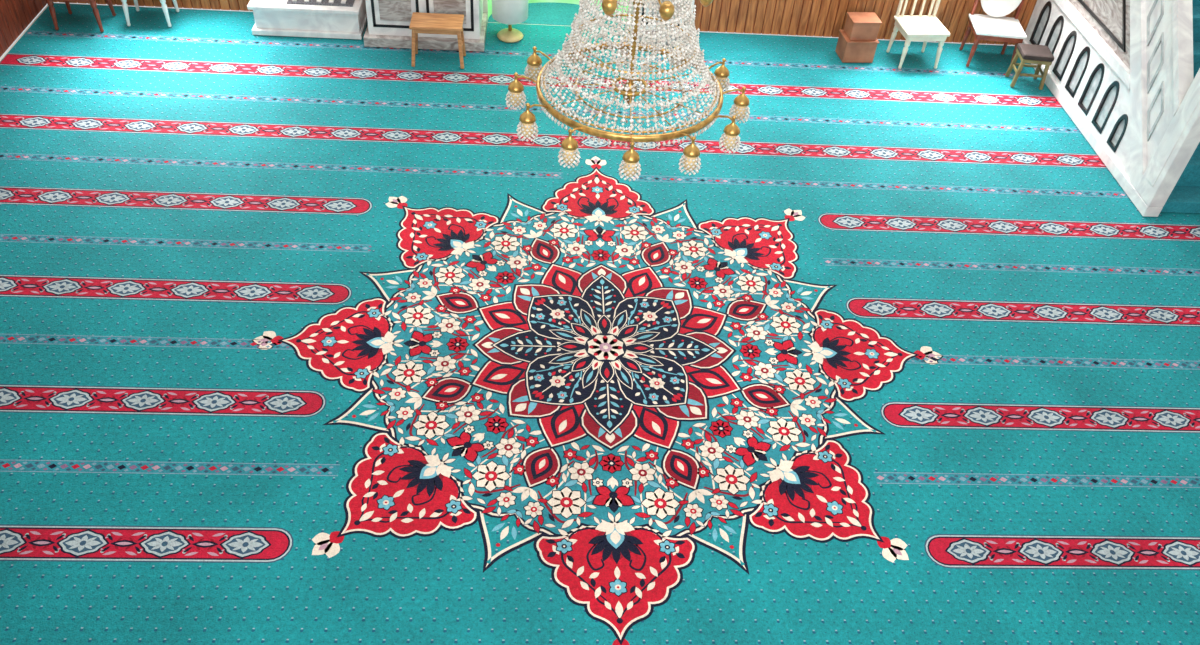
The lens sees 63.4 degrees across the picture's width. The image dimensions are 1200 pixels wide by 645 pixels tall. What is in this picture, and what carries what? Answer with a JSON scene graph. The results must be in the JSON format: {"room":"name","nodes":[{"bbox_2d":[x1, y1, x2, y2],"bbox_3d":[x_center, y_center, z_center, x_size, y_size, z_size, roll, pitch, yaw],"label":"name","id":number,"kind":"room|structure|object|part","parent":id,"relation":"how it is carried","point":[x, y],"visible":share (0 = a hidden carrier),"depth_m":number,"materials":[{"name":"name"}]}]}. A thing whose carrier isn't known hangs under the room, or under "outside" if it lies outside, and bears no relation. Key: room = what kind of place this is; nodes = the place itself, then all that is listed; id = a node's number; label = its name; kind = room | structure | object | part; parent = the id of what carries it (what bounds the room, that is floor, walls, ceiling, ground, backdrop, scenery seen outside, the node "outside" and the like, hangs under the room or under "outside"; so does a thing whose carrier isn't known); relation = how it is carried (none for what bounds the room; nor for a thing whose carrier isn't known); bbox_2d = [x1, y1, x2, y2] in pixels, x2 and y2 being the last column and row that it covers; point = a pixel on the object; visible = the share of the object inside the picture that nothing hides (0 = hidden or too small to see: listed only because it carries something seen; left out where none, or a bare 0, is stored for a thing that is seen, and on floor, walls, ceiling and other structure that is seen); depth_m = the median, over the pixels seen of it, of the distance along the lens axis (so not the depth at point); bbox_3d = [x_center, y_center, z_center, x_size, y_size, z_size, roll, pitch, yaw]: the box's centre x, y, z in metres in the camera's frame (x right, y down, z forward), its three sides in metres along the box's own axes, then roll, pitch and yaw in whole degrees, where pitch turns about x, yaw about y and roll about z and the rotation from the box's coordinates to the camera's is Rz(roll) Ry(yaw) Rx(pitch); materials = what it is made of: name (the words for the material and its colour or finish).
{"room":"mosque","nodes":[
{"label":"mosque","id":0,"kind":"room"},
{"bbox_2d":[77,0,487,13],"bbox_3d":[-3.651,-5.442,9.437,5.030,5.000,0.182,1,43,-4],"label":"plaster","id":1,"kind":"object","parent":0,"point":[485,2],"depth_m":11.09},
{"bbox_2d":[53,0,252,10],"bbox_3d":[-4.368,-4.036,10.581,3.560,1.300,0.025,1,43,-4],"label":"boards","id":2,"kind":"object","parent":1,"relation":"attached to","point":[196,4],"visible":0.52,"depth_m":10.96,"materials":[{"name":"brown wood"}]},
{"bbox_3d":[-4.363,-4.045,10.590,3.570,1.300,0.014,1,43,-4],"label":"board backing","id":3,"kind":"part","parent":1,"relation":"part of","materials":[{"name":"brown wood"}]},
{"bbox_2d":[0,2,1008,60],"bbox_3d":[0.637,0.960,6.753,13.260,0.205,13.900,1,43,-4],"label":"floor","id":4,"kind":"structure","parent":0,"point":[542,13],"depth_m":11.43,"materials":[{"name":"carpet"}]},
{"bbox_2d":[488,0,627,21],"bbox_3d":[-0.416,-4.615,10.615,1.620,2.600,0.550,1,43,-4],"label":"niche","id":5,"kind":"object","parent":4,"relation":"on","point":[489,1],"visible":0.36,"depth_m":11.63,"materials":[{"name":"paint"}]},
{"bbox_2d":[0,3,1199,644],"bbox_3d":[0.662,1.079,6.476,13.240,0.006,13.230,1,43,-4],"label":"carpet","id":6,"kind":"object","parent":4,"relation":"on","point":[303,341],"visible":0.97,"depth_m":7.32,"materials":[{"name":"carpet"}]},
{"bbox_2d":[47,0,115,31],"bbox_3d":[-5.570,-3.612,10.263,0.540,0.939,0.460,1,43,-4],"label":"dining chair","id":7,"kind":"object","parent":6,"relation":"on","point":[50,3],"visible":1,"depth_m":10.32,"materials":[{"name":"red wood"}]},
{"bbox_3d":[-5.806,-3.294,10.298,0.059,0.395,0.059,4,39,-6],"label":"leg","id":8,"kind":"part","parent":7,"relation":"part of","materials":[{"name":"red wood"}]},
{"bbox_3d":[-5.818,-3.544,10.566,0.059,0.395,0.059,4,46,-6],"label":"leg","id":9,"kind":"part","parent":7,"relation":"part of","materials":[{"name":"red wood"}]},
{"bbox_3d":[-5.357,-3.283,10.328,0.059,0.395,0.059,-1,39,-2],"label":"leg","id":10,"kind":"part","parent":7,"relation":"part of","materials":[{"name":"red wood"}]},
{"bbox_3d":[-5.369,-3.533,10.596,0.059,0.395,0.059,-1,46,-2],"label":"leg","id":11,"kind":"part","parent":7,"relation":"part of","materials":[{"name":"red wood"}]},
{"bbox_2d":[121,0,178,26],"bbox_3d":[-4.907,-3.705,10.424,0.500,0.939,0.440,-1,43,-6],"label":"plastic chair","id":12,"kind":"object","parent":6,"relation":"on","point":[163,2],"visible":1,"depth_m":10.52,"materials":[{"name":"white plastic"}]},
{"bbox_3d":[-5.114,-3.386,10.461,0.059,0.395,0.059,2,39,-8],"label":"leg","id":13,"kind":"part","parent":12,"relation":"part of","materials":[{"name":"white plastic"}]},
{"bbox_3d":[-5.142,-3.622,10.713,0.059,0.395,0.059,2,46,-8],"label":"leg","id":14,"kind":"part","parent":12,"relation":"part of","materials":[{"name":"white plastic"}]},
{"bbox_3d":[-4.706,-3.390,10.504,0.059,0.395,0.059,-3,40,-4],"label":"leg","id":15,"kind":"part","parent":12,"relation":"part of","materials":[{"name":"white plastic"}]},
{"bbox_3d":[-4.734,-3.626,10.756,0.059,0.395,0.059,-3,47,-4],"label":"leg","id":16,"kind":"part","parent":12,"relation":"part of","materials":[{"name":"white plastic"}]},
{"bbox_2d":[247,0,366,39],"bbox_3d":[-3.210,-3.454,10.739,1.180,0.361,0.570,1,43,-4],"label":"platform","id":17,"kind":"object","parent":6,"relation":"on","point":[339,19],"depth_m":10.56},
{"bbox_2d":[364,0,487,51],"bbox_3d":[-1.860,-4.240,9.958,1.330,2.741,0.730,1,43,-4],"label":"marble mihrab pier","id":18,"kind":"object","parent":6,"relation":"on","point":[388,21],"visible":0.77,"depth_m":10.49,"materials":[{"name":"white stone"}]},
{"bbox_3d":[-2.398,-3.593,10.123,0.030,1.080,0.016,1,43,-4],"label":"panel","id":19,"kind":"part","parent":18,"relation":"part of","materials":[{"name":"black stone"}]},
{"bbox_3d":[-2.197,-3.202,10.494,0.500,0.030,0.016,1,43,-4],"label":"panel","id":20,"kind":"part","parent":18,"relation":"part of","materials":[{"name":"black stone"}]},
{"bbox_3d":[-2.164,-3.586,10.137,0.340,0.920,0.020,1,43,-4],"label":"panel","id":21,"kind":"part","parent":18,"relation":"part of","materials":[{"name":"stone"}]},
{"bbox_3d":[-1.930,-3.581,10.154,0.030,1.080,0.016,1,43,-4],"label":"panel","id":22,"kind":"part","parent":18,"relation":"part of","materials":[{"name":"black stone"}]},
{"bbox_3d":[-1.820,-3.578,10.161,0.030,1.080,0.016,1,43,-4],"label":"panel","id":23,"kind":"part","parent":18,"relation":"part of","materials":[{"name":"black stone"}]},
{"bbox_3d":[-1.585,-3.571,10.175,0.340,0.920,0.020,1,43,-4],"label":"panel","id":24,"kind":"part","parent":18,"relation":"part of","materials":[{"name":"stone"}]},
{"bbox_3d":[-1.351,-3.567,10.192,0.030,1.080,0.016,1,43,-4],"label":"panel","id":25,"kind":"part","parent":18,"relation":"part of","materials":[{"name":"black stone"}]},
{"bbox_2d":[409,12,465,68],"bbox_3d":[-1.718,-2.989,10.301,0.555,0.458,0.340,1,43,-4],"label":"wooden stool","id":26,"kind":"object","parent":6,"relation":"on","point":[425,23],"visible":1,"depth_m":10.14,"materials":[{"name":"brown wood"}]},
{"bbox_3d":[-1.959,-2.896,10.199,0.065,0.430,0.056,1,43,-4],"label":"leg","id":27,"kind":"part","parent":26,"relation":"part of","materials":[{"name":"brown wood"}]},
{"bbox_3d":[-1.968,-3.073,10.389,0.065,0.430,0.056,1,43,-4],"label":"leg","id":28,"kind":"part","parent":26,"relation":"part of","materials":[{"name":"brown wood"}]},
{"bbox_3d":[-1.471,-2.884,10.232,0.065,0.430,0.056,1,43,-4],"label":"leg","id":29,"kind":"part","parent":26,"relation":"part of","materials":[{"name":"brown wood"}]},
{"bbox_3d":[-1.479,-3.061,10.422,0.065,0.430,0.056,1,43,-4],"label":"leg","id":30,"kind":"part","parent":26,"relation":"part of","materials":[{"name":"brown wood"}]},
{"bbox_2d":[492,0,527,42],"bbox_3d":[-0.987,-3.546,10.662,0.400,0.880,0.400,1,43,-4],"label":"floor lamp","id":31,"kind":"object","parent":6,"relation":"on","point":[510,12],"visible":1,"depth_m":10.62,"materials":[{"name":"white fabric"}]},
{"bbox_3d":[-0.980,-3.627,10.588,0.400,0.660,0.400,1,43,-4],"label":"lamp shade","id":32,"kind":"part","parent":31,"relation":"part of","materials":[{"name":"white plastic"}]},
{"bbox_2d":[630,0,694,46],"bbox_3d":[0.768,-4.278,10.243,0.770,2.741,0.430,1,43,-4],"label":"pier","id":33,"kind":"object","parent":6,"relation":"on","point":[642,8],"visible":0.06,"depth_m":10.90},
{"bbox_3d":[0.745,-3.726,10.544,0.350,0.900,0.020,1,43,-4],"label":"panel","id":34,"kind":"part","parent":33,"relation":"part of","materials":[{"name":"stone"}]},
{"bbox_2d":[835,12,881,62],"bbox_3d":[2.925,-3.222,10.971,0.380,0.480,0.300,-2,43,-7],"label":"wooden box","id":35,"kind":"object","parent":6,"relation":"on","point":[858,41],"visible":1,"depth_m":10.88,"materials":[{"name":"brown wood"}]},
{"bbox_3d":[2.925,-3.229,10.964,0.380,0.020,0.300,-2,43,-7],"label":"lid","id":36,"kind":"part","parent":35,"relation":"part of","materials":[{"name":"brown wood"}]},
{"bbox_3d":[2.944,-3.391,10.816,0.330,0.020,0.260,-2,43,-7],"label":"lid","id":37,"kind":"part","parent":35,"relation":"part of","materials":[{"name":"brown wood"}]},
{"bbox_2d":[886,0,949,68],"bbox_3d":[3.608,-3.361,10.845,0.500,0.939,0.460,-3,43,-8],"label":"chair","id":38,"kind":"object","parent":6,"relation":"on","point":[920,27],"visible":1,"depth_m":10.88,"materials":[{"name":"beige paint"}]},
{"bbox_3d":[3.364,-3.277,11.132,0.059,0.395,0.059,0,46,-10],"label":"leg","id":39,"kind":"part","parent":38,"relation":"part of","materials":[{"name":"beige paint"}]},
{"bbox_3d":[3.377,-3.642,10.818,0.032,0.480,0.035,-3,43,-8],"label":"post","id":40,"kind":"part","parent":38,"relation":"part of","materials":[{"name":"beige paint"}]},
{"bbox_3d":[3.412,-3.029,10.868,0.059,0.395,0.059,0,39,-10],"label":"leg","id":41,"kind":"part","parent":38,"relation":"part of","materials":[{"name":"beige paint"}]},
{"bbox_3d":[3.605,-3.324,10.879,0.500,0.040,0.460,-3,43,-8],"label":"seat","id":42,"kind":"part","parent":38,"relation":"part of","materials":[{"name":"beige paint"}]},
{"bbox_3d":[3.770,-3.295,11.190,0.059,0.395,0.059,-5,47,-6],"label":"leg","id":43,"kind":"part","parent":38,"relation":"part of","materials":[{"name":"beige paint"}]},
{"bbox_3d":[3.812,-3.662,10.879,0.032,0.480,0.035,-3,43,-8],"label":"post","id":44,"kind":"part","parent":38,"relation":"part of","materials":[{"name":"beige paint"}]},
{"bbox_3d":[3.818,-3.046,10.925,0.059,0.395,0.059,-5,40,-6],"label":"leg","id":45,"kind":"part","parent":38,"relation":"part of","materials":[{"name":"beige paint"}]},
{"bbox_2d":[959,0,1026,66],"bbox_3d":[4.504,-3.404,10.954,0.560,0.967,0.480,6,43,1],"label":"padded chair","id":46,"kind":"object","parent":6,"relation":"on","point":[992,26],"visible":0.97,"depth_m":10.98,"materials":[{"name":"white fabric"}]},
{"bbox_3d":[4.269,-3.349,11.294,0.059,0.395,0.059,8,46,-1],"label":"leg","id":47,"kind":"part","parent":46,"relation":"part of","materials":[{"name":"red wood"}]},
{"bbox_3d":[4.235,-3.089,11.010,0.059,0.395,0.059,8,39,-1],"label":"leg","id":48,"kind":"part","parent":46,"relation":"part of","materials":[{"name":"red wood"}]},
{"bbox_3d":[4.286,-3.716,10.982,0.032,0.480,0.035,6,43,1],"label":"post","id":49,"kind":"part","parent":46,"relation":"part of","materials":[{"name":"red wood"}]},
{"bbox_3d":[4.500,-3.356,10.997,0.560,0.040,0.480,6,43,1],"label":"seat","id":50,"kind":"part","parent":46,"relation":"part of","materials":[{"name":"white fabric"}]},
{"bbox_3d":[4.535,-3.693,10.937,0.456,0.516,0.070,6,43,1],"label":"backrest","id":51,"kind":"part","parent":46,"relation":"part of","materials":[{"name":"white fabric"}]},
{"bbox_3d":[4.737,-3.300,11.284,0.059,0.395,0.059,4,46,3],"label":"leg","id":52,"kind":"part","parent":46,"relation":"part of","materials":[{"name":"red wood"}]},
{"bbox_3d":[4.703,-3.040,11.000,0.059,0.395,0.059,4,39,3],"label":"leg","id":53,"kind":"part","parent":46,"relation":"part of","materials":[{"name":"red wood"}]},
{"bbox_3d":[4.784,-3.663,10.972,0.032,0.480,0.035,6,43,1],"label":"post","id":54,"kind":"part","parent":46,"relation":"part of","materials":[{"name":"red wood"}]},
{"bbox_2d":[1005,43,1053,89],"bbox_3d":[4.782,-2.849,10.798,0.355,0.398,0.300,5,43,0],"label":"stool","id":55,"kind":"object","parent":6,"relation":"on","point":[1040,55],"visible":1,"depth_m":10.70,"materials":[{"name":"brown leather"}]},
{"bbox_3d":[4.644,-2.926,10.890,0.065,0.370,0.056,5,43,0],"label":"leg","id":56,"kind":"part","parent":55,"relation":"part of","materials":[{"name":"gold metal"}]},
{"bbox_3d":[4.629,-2.778,10.728,0.065,0.370,0.056,5,43,0],"label":"leg","id":57,"kind":"part","parent":55,"relation":"part of","materials":[{"name":"brown wood"}]},
{"bbox_3d":[4.786,-2.891,10.916,0.240,0.025,0.020,5,43,0],"label":"rail","id":58,"kind":"part","parent":55,"relation":"part of","materials":[{"name":"gold metal"}]},
{"bbox_3d":[4.771,-2.736,10.747,0.240,0.025,0.020,5,43,0],"label":"rail","id":59,"kind":"part","parent":55,"relation":"part of","materials":[{"name":"gold metal"}]},
{"bbox_3d":[4.789,-2.936,10.718,0.320,0.040,0.280,5,43,0],"label":"frame","id":60,"kind":"part","parent":55,"relation":"part of","materials":[{"name":"gold metal"}]},
{"bbox_2d":[1017,43,1053,61],"bbox_3d":[4.792,-2.973,10.684,0.340,0.060,0.300,5,43,0],"label":"cushion","id":61,"kind":"object","parent":55,"relation":"on","point":[1026,52],"depth_m":10.62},
{"bbox_3d":[4.933,-2.900,10.888,0.065,0.370,0.056,5,43,0],"label":"leg","id":62,"kind":"part","parent":55,"relation":"part of","materials":[{"name":"yellow wood"}]},
{"bbox_3d":[4.918,-2.751,10.726,0.065,0.370,0.056,5,43,0],"label":"leg","id":63,"kind":"part","parent":55,"relation":"part of","materials":[{"name":"gold wood"}]},
{"bbox_2d":[1022,0,1199,216],"bbox_3d":[5.714,-3.607,9.042,1.140,4.011,3.400,1,43,-4],"label":"marble minbar","id":64,"kind":"object","parent":6,"relation":"on","point":[1126,73],"visible":0.99,"depth_m":9.32,"materials":[{"name":"stone"}]},
{"bbox_3d":[5.062,-3.415,11.104,0.028,0.530,0.230,1,43,-4],"label":"arch frame","id":65,"kind":"part","parent":64,"relation":"part of","materials":[{"name":"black stone"}]},
{"bbox_3d":[5.073,-3.170,10.840,0.028,0.530,0.230,1,43,-4],"label":"arch frame","id":66,"kind":"part","parent":64,"relation":"part of","materials":[{"name":"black stone"}]},
{"bbox_3d":[5.085,-2.925,10.577,0.028,0.530,0.230,1,43,-4],"label":"arch frame","id":67,"kind":"part","parent":64,"relation":"part of","materials":[{"name":"black stone"}]},
{"bbox_3d":[5.096,-2.680,10.313,0.028,0.530,0.230,1,43,-4],"label":"arch frame","id":68,"kind":"part","parent":64,"relation":"part of","materials":[{"name":"black stone"}]},
{"bbox_3d":[5.108,-2.435,10.050,0.028,0.530,0.230,1,43,-4],"label":"arch frame","id":69,"kind":"part","parent":64,"relation":"part of","materials":[{"name":"black stone"}]},
{"bbox_3d":[5.225,-3.988,9.445,0.050,2.260,2.260,1,43,-4],"label":"triangle panel","id":70,"kind":"part","parent":64,"relation":"part of","materials":[{"name":"stone"}]},
{"bbox_3d":[5.188,-3.976,9.584,0.025,1.870,1.870,1,43,-4],"label":"triangle frame","id":71,"kind":"part","parent":64,"relation":"part of","materials":[{"name":"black stone"}]},
{"bbox_3d":[5.120,-2.190,9.786,0.028,0.530,0.230,1,43,-4],"label":"arch frame","id":72,"kind":"part","parent":64,"relation":"part of","materials":[{"name":"black stone"}]},
{"bbox_3d":[5.126,-1.887,9.577,0.028,0.370,0.190,1,43,-4],"label":"arch frame","id":73,"kind":"part","parent":64,"relation":"part of","materials":[{"name":"black stone"}]},
{"bbox_3d":[5.192,-2.870,9.075,0.014,0.520,0.200,1,43,-4],"label":"baluster panel","id":74,"kind":"part","parent":64,"relation":"part of","materials":[{"name":"grey stone"}]},
{"bbox_3d":[5.183,-2.418,9.058,0.014,0.520,0.200,1,43,-4],"label":"baluster panel","id":75,"kind":"part","parent":64,"relation":"part of","materials":[{"name":"grey stone"}]},
{"bbox_3d":[5.173,-1.966,9.040,0.014,0.520,0.200,1,43,-4],"label":"baluster panel","id":76,"kind":"part","parent":64,"relation":"part of","materials":[{"name":"grey stone"}]},
{"bbox_3d":[5.246,-3.776,9.055,0.050,3.640,3.120,1,43,-4],"label":"balustrade","id":77,"kind":"part","parent":64,"relation":"part of","materials":[{"name":"white stone"}]},
{"bbox_3d":[5.251,-2.040,8.346,0.150,2.380,0.280,1,43,-4],"label":"post","id":78,"kind":"part","parent":64,"relation":"part of","materials":[{"name":"white stone"}]},
{"bbox_3d":[5.174,-1.998,8.382,0.016,1.900,0.140,1,43,-4],"label":"post panel","id":79,"kind":"part","parent":64,"relation":"part of","materials":[{"name":"white stone"}]},
{"bbox_3d":[5.264,-4.047,8.804,0.140,3.100,3.120,1,43,-4],"label":"handrail","id":80,"kind":"part","parent":64,"relation":"part of","materials":[{"name":"white stone"}]},
{"bbox_2d":[627,0,1028,43],"bbox_3d":[3.915,-5.257,9.941,6.900,5.000,0.182,1,43,-4],"label":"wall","id":81,"kind":"structure","parent":0,"point":[632,7],"depth_m":11.31,"materials":[{"name":"brown wood"}]},
{"bbox_3d":[4.100,-3.838,11.154,6.000,1.300,0.014,1,43,-4],"label":"board backing","id":82,"kind":"part","parent":81,"relation":"part of","materials":[{"name":"brown wood"}]},
{"bbox_2d":[693,0,1036,44],"bbox_3d":[4.101,-3.829,11.145,6.000,1.300,0.025,1,43,-4],"label":"boards","id":83,"kind":"object","parent":81,"relation":"attached to","point":[961,28],"visible":0.44,"depth_m":11.30,"materials":[{"name":"brown wood"}]},
{"bbox_3d":[1.201,-5.586,0.384,13.600,0.100,13.550,1,43,-4],"label":"ceiling","id":84,"kind":"structure","parent":0,"visible":0},
{"bbox_2d":[505,0,749,180],"bbox_3d":[0.390,-3.846,3.640,1.504,6.966,1.504,1,43,-4],"label":"crystal chandelier","id":85,"kind":"object","parent":84,"relation":"hanging from","point":[681,56],"visible":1,"depth_m":5.58,"materials":[{"name":"clear glass"}]},
{"bbox_3d":[-5.920,-0.954,4.379,0.150,5.000,13.550,1,43,-4],"label":"plaster","id":86,"kind":"object","parent":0,"visible":0},
{"bbox_2d":[0,0,46,56],"bbox_3d":[-5.973,-0.209,6.298,0.025,1.300,11.350,1,43,-4],"label":"boards","id":87,"kind":"object","parent":86,"relation":"attached to","point":[15,15],"visible":0.94,"depth_m":10.20,"materials":[{"name":"brown wood"}]}
]}

